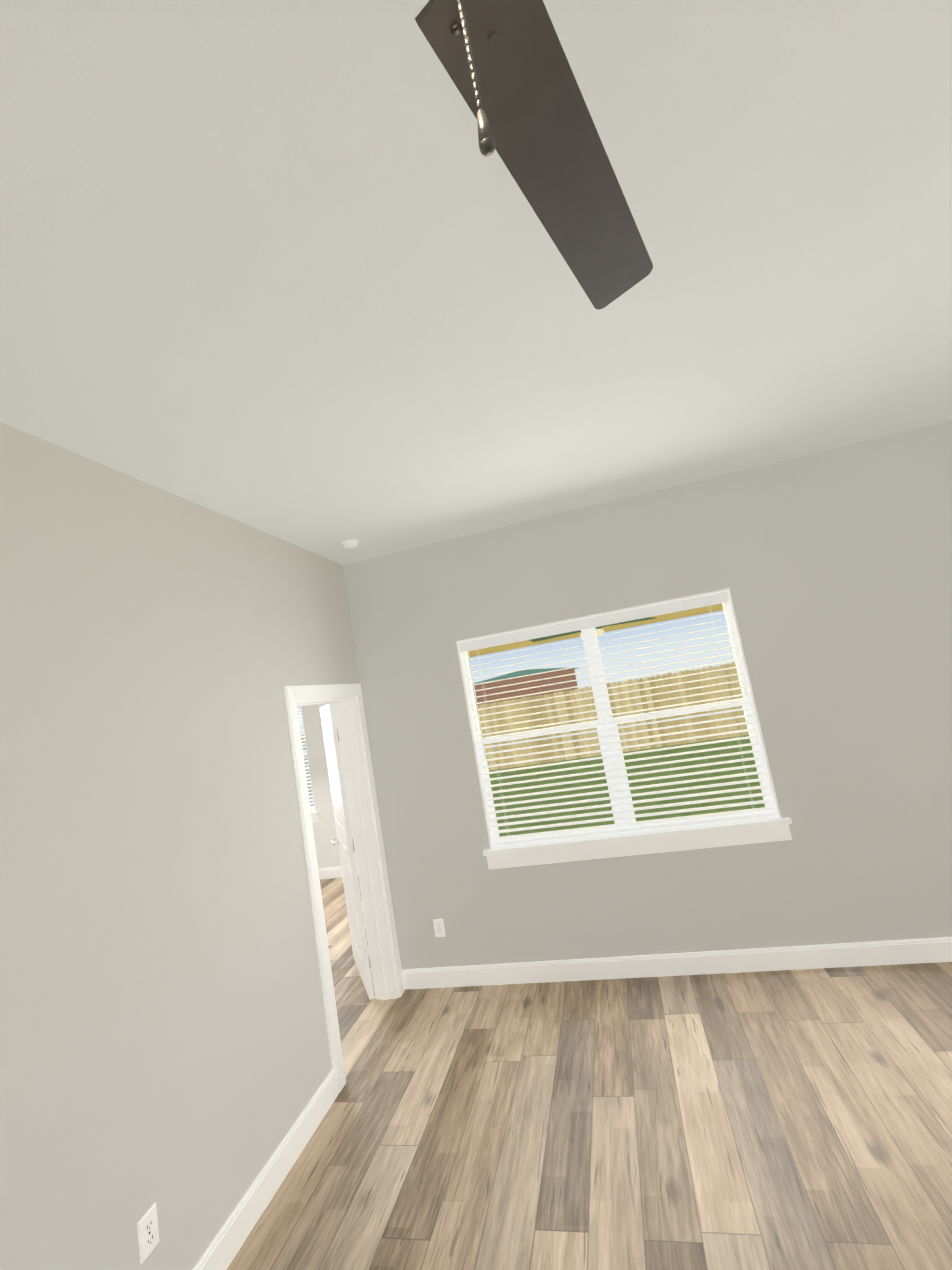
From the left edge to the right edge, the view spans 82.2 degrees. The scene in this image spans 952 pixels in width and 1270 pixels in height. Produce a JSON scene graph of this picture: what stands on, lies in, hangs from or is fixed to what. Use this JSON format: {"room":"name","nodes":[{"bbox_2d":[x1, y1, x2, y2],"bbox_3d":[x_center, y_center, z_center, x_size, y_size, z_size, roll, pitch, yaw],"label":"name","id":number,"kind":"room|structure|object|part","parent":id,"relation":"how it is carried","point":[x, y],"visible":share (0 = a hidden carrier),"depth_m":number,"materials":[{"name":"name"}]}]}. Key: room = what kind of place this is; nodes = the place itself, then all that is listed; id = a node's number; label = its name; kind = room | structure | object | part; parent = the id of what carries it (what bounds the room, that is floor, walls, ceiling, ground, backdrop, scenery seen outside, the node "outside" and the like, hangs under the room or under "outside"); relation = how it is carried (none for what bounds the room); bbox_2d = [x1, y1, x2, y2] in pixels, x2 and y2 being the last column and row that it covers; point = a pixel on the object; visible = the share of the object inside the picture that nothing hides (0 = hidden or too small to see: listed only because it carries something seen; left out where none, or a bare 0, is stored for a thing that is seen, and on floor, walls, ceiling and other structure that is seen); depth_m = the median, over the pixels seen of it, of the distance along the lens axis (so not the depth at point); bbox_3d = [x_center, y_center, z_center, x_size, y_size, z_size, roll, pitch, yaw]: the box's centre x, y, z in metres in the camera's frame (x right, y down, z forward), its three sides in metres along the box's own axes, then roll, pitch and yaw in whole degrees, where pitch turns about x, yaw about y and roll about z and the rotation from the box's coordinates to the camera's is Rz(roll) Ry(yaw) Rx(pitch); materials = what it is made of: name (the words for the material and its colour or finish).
{"room":"empty bedroom","nodes":[
{"label":"empty bedroom","id":0,"kind":"room"},
{"bbox_2d":[0,422,359,1269],"bbox_3d":[-1.616,0.737,0.670,0.150,3.050,7.125,-11,-7,12],"label":"wall","id":1,"kind":"structure","parent":0,"point":[164,1044],"depth_m":2.01,"materials":[{"name":"paint"}]},
{"bbox_2d":[137,1203,158,1263],"bbox_3d":[-1.056,1.929,1.762,0.008,0.116,0.072,-11,-7,12],"label":"electrical outlet","id":2,"kind":"object","parent":1,"relation":"attached to","point":[148,1232],"visible":1,"depth_m":1.76,"materials":[{"name":"white plastic"}]},
{"bbox_2d":[193,1069,337,1269],"bbox_3d":[-1.408,2.119,0.009,0.016,0.125,5.835,-11,-7,12],"label":"baseboard","id":3,"kind":"structure","parent":1,"relation":"attached to","point":[223,1249],"depth_m":2.26,"materials":[{"name":"white paint"}]},
{"bbox_2d":[283,684,404,1092],"bbox_3d":[-0.868,1.387,3.441,0.186,2.140,0.970,-11,-7,12],"label":"door frame","id":4,"kind":"structure","parent":1,"relation":"attached to","point":[385,961],"depth_m":3.74,"materials":[{"name":"white paint"}]},
{"bbox_2d":[320,703,374,999],"bbox_3d":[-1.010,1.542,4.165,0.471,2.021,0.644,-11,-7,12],"label":"door leaf","id":5,"kind":"structure","parent":1,"relation":"in","point":[345,843],"depth_m":3.93,"materials":[{"name":"white paint"}]},
{"bbox_2d":[302,703,356,868],"bbox_3d":[-2.033,1.524,7.011,3.970,3.050,0.150,-11,-7,12],"label":"wall","id":6,"kind":"structure","parent":0,"point":[325,834],"depth_m":6.87,"materials":[{"name":"paint"}]},
{"bbox_2d":[301,706,318,822],"bbox_3d":[-2.713,1.690,7.113,1.310,1.585,0.145,-11,-7,12],"label":"window","id":7,"kind":"structure","parent":6,"relation":"in","point":[314,814],"depth_m":6.89,"materials":[{"name":"white paint"}]},
{"bbox_2d":[297,706,313,810],"bbox_3d":[-2.721,1.629,7.133,1.192,1.428,0.068,-11,-7,12],"label":"window blinds","id":8,"kind":"object","parent":7,"relation":"attached to","point":[306,764],"depth_m":7.00,"materials":[{"name":"white plastic"}]},
{"bbox_2d":[318,865,358,878],"bbox_3d":[-1.881,2.966,6.785,3.820,0.125,0.016,-11,-7,12],"label":"baseboard","id":9,"kind":"structure","parent":6,"relation":"attached to","point":[333,872],"depth_m":6.76,"materials":[{"name":"white paint"}]},
{"bbox_2d":[0,0,951,564],"bbox_3d":[-0.737,-0.888,1.931,9.900,0.120,9.750,-11,-7,12],"label":"ceiling","id":10,"kind":"structure","parent":0,"point":[298,272],"depth_m":1.46,"materials":[{"name":"paint"}]},
{"bbox_2d":[342,539,358,547],"bbox_3d":[-0.833,-0.600,3.628,0.110,0.036,0.110,-11,-7,12],"label":"smoke detector","id":11,"kind":"object","parent":10,"relation":"attached to","point":[351,543],"visible":1,"depth_m":3.60,"materials":[{"name":"plastic"}]},
{"bbox_2d":[415,0,652,308],"bbox_3d":[-0.182,-0.707,0.485,1.178,0.740,1.212,-11,-7,12],"label":"fan","id":12,"kind":"object","parent":10,"relation":"hanging from","point":[506,65],"visible":1,"depth_m":0.67,"materials":[{"name":"brown wood"}]},
{"bbox_3d":[-0.064,-0.477,0.376,0.094,0.225,0.145,-11,-7,12],"label":"pull chain","id":13,"kind":"part","parent":12,"relation":"part of","materials":[{"name":"metal"}]},
{"bbox_2d":[227,876,951,1269],"bbox_3d":[-0.210,2.218,1.580,9.900,0.120,9.750,-11,-7,12],"label":"floor","id":14,"kind":"structure","parent":0,"point":[777,1120],"depth_m":2.32,"materials":[{"name":"beige wood"}]},
{"bbox_2d":[343,421,951,969],"bbox_3d":[2.019,0.430,3.420,5.750,3.050,0.150,-11,-7,12],"label":"wall","id":15,"kind":"structure","parent":0,"point":[831,569],"depth_m":3.44,"materials":[{"name":"paint"}]},
{"bbox_2d":[433,919,445,936],"bbox_3d":[-0.254,2.022,3.764,0.072,0.116,0.008,-11,-7,12],"label":"electrical outlet","id":16,"kind":"object","parent":15,"relation":"attached to","point":[439,929],"visible":1,"depth_m":3.76,"materials":[{"name":"white plastic"}]},
{"bbox_2d":[456,588,791,869],"bbox_3d":[0.881,0.647,3.647,1.930,1.575,0.185,-11,-7,12],"label":"window","id":17,"kind":"structure","parent":15,"relation":"in","point":[586,634],"depth_m":3.59,"materials":[{"name":"plastic"}]},
{"bbox_2d":[459,591,776,845],"bbox_3d":[0.869,0.585,3.648,1.812,1.418,0.068,-11,-7,12],"label":"window blinds","id":18,"kind":"object","parent":17,"relation":"attached to","point":[630,615],"visible":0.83,"depth_m":3.62,"materials":[{"name":"white plastic"}]},
{"bbox_2d":[402,937,951,989],"bbox_3d":[2.156,1.874,3.195,5.570,0.125,0.020,-11,-7,12],"label":"baseboard","id":19,"kind":"structure","parent":15,"relation":"attached to","point":[925,950],"depth_m":3.37,"materials":[{"name":"white paint"}]},
{"label":"outside","id":20,"kind":"structure","parent":0,"visible":0},
{"bbox_2d":[489,678,764,836],"bbox_3d":[8.542,3.076,20.326,70.000,0.200,70.000,-11,-7,12],"label":"lawn","id":21,"kind":"structure","parent":20,"point":[651,768],"depth_m":10.12,"materials":[{"name":"green plant"}]},
{"bbox_2d":[302,741,313,805],"bbox_3d":[-4.445,3.205,11.029,7.050,1.809,0.068,-11,-7,12],"label":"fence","id":22,"kind":"object","parent":21,"relation":"on","point":[307,773],"depth_m":10.80,"materials":[{"name":"beige wood"}]},
{"bbox_2d":[301,662,748,770],"bbox_3d":[11.641,0.649,12.785,48.090,1.855,0.064,-11,-7,12],"label":"fence","id":23,"kind":"object","parent":21,"relation":"on","point":[623,709],"depth_m":14.51,"materials":[{"name":"beige wood"}]},
{"bbox_2d":[473,667,577,714],"bbox_3d":[4.530,5.096,49.992,9.800,3.750,8.800,-11,-7,12],"label":"house","id":24,"kind":"structure","parent":21,"relation":"on","point":[532,684],"depth_m":46.18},
{"bbox_2d":[467,603,722,656],"bbox_3d":[2.823,0.721,4.719,6.375,2.860,2.765,-11,-7,12],"label":"porch roof","id":25,"kind":"structure","parent":21,"relation":"on","point":[673,616],"depth_m":6.36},
{"bbox_2d":[530,617,655,641],"bbox_3d":[1.084,-0.050,5.157,1.218,0.173,1.172,-11,-7,12],"label":"fan","id":26,"kind":"object","parent":25,"relation":"hanging from","point":[600,631],"depth_m":5.16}
]}

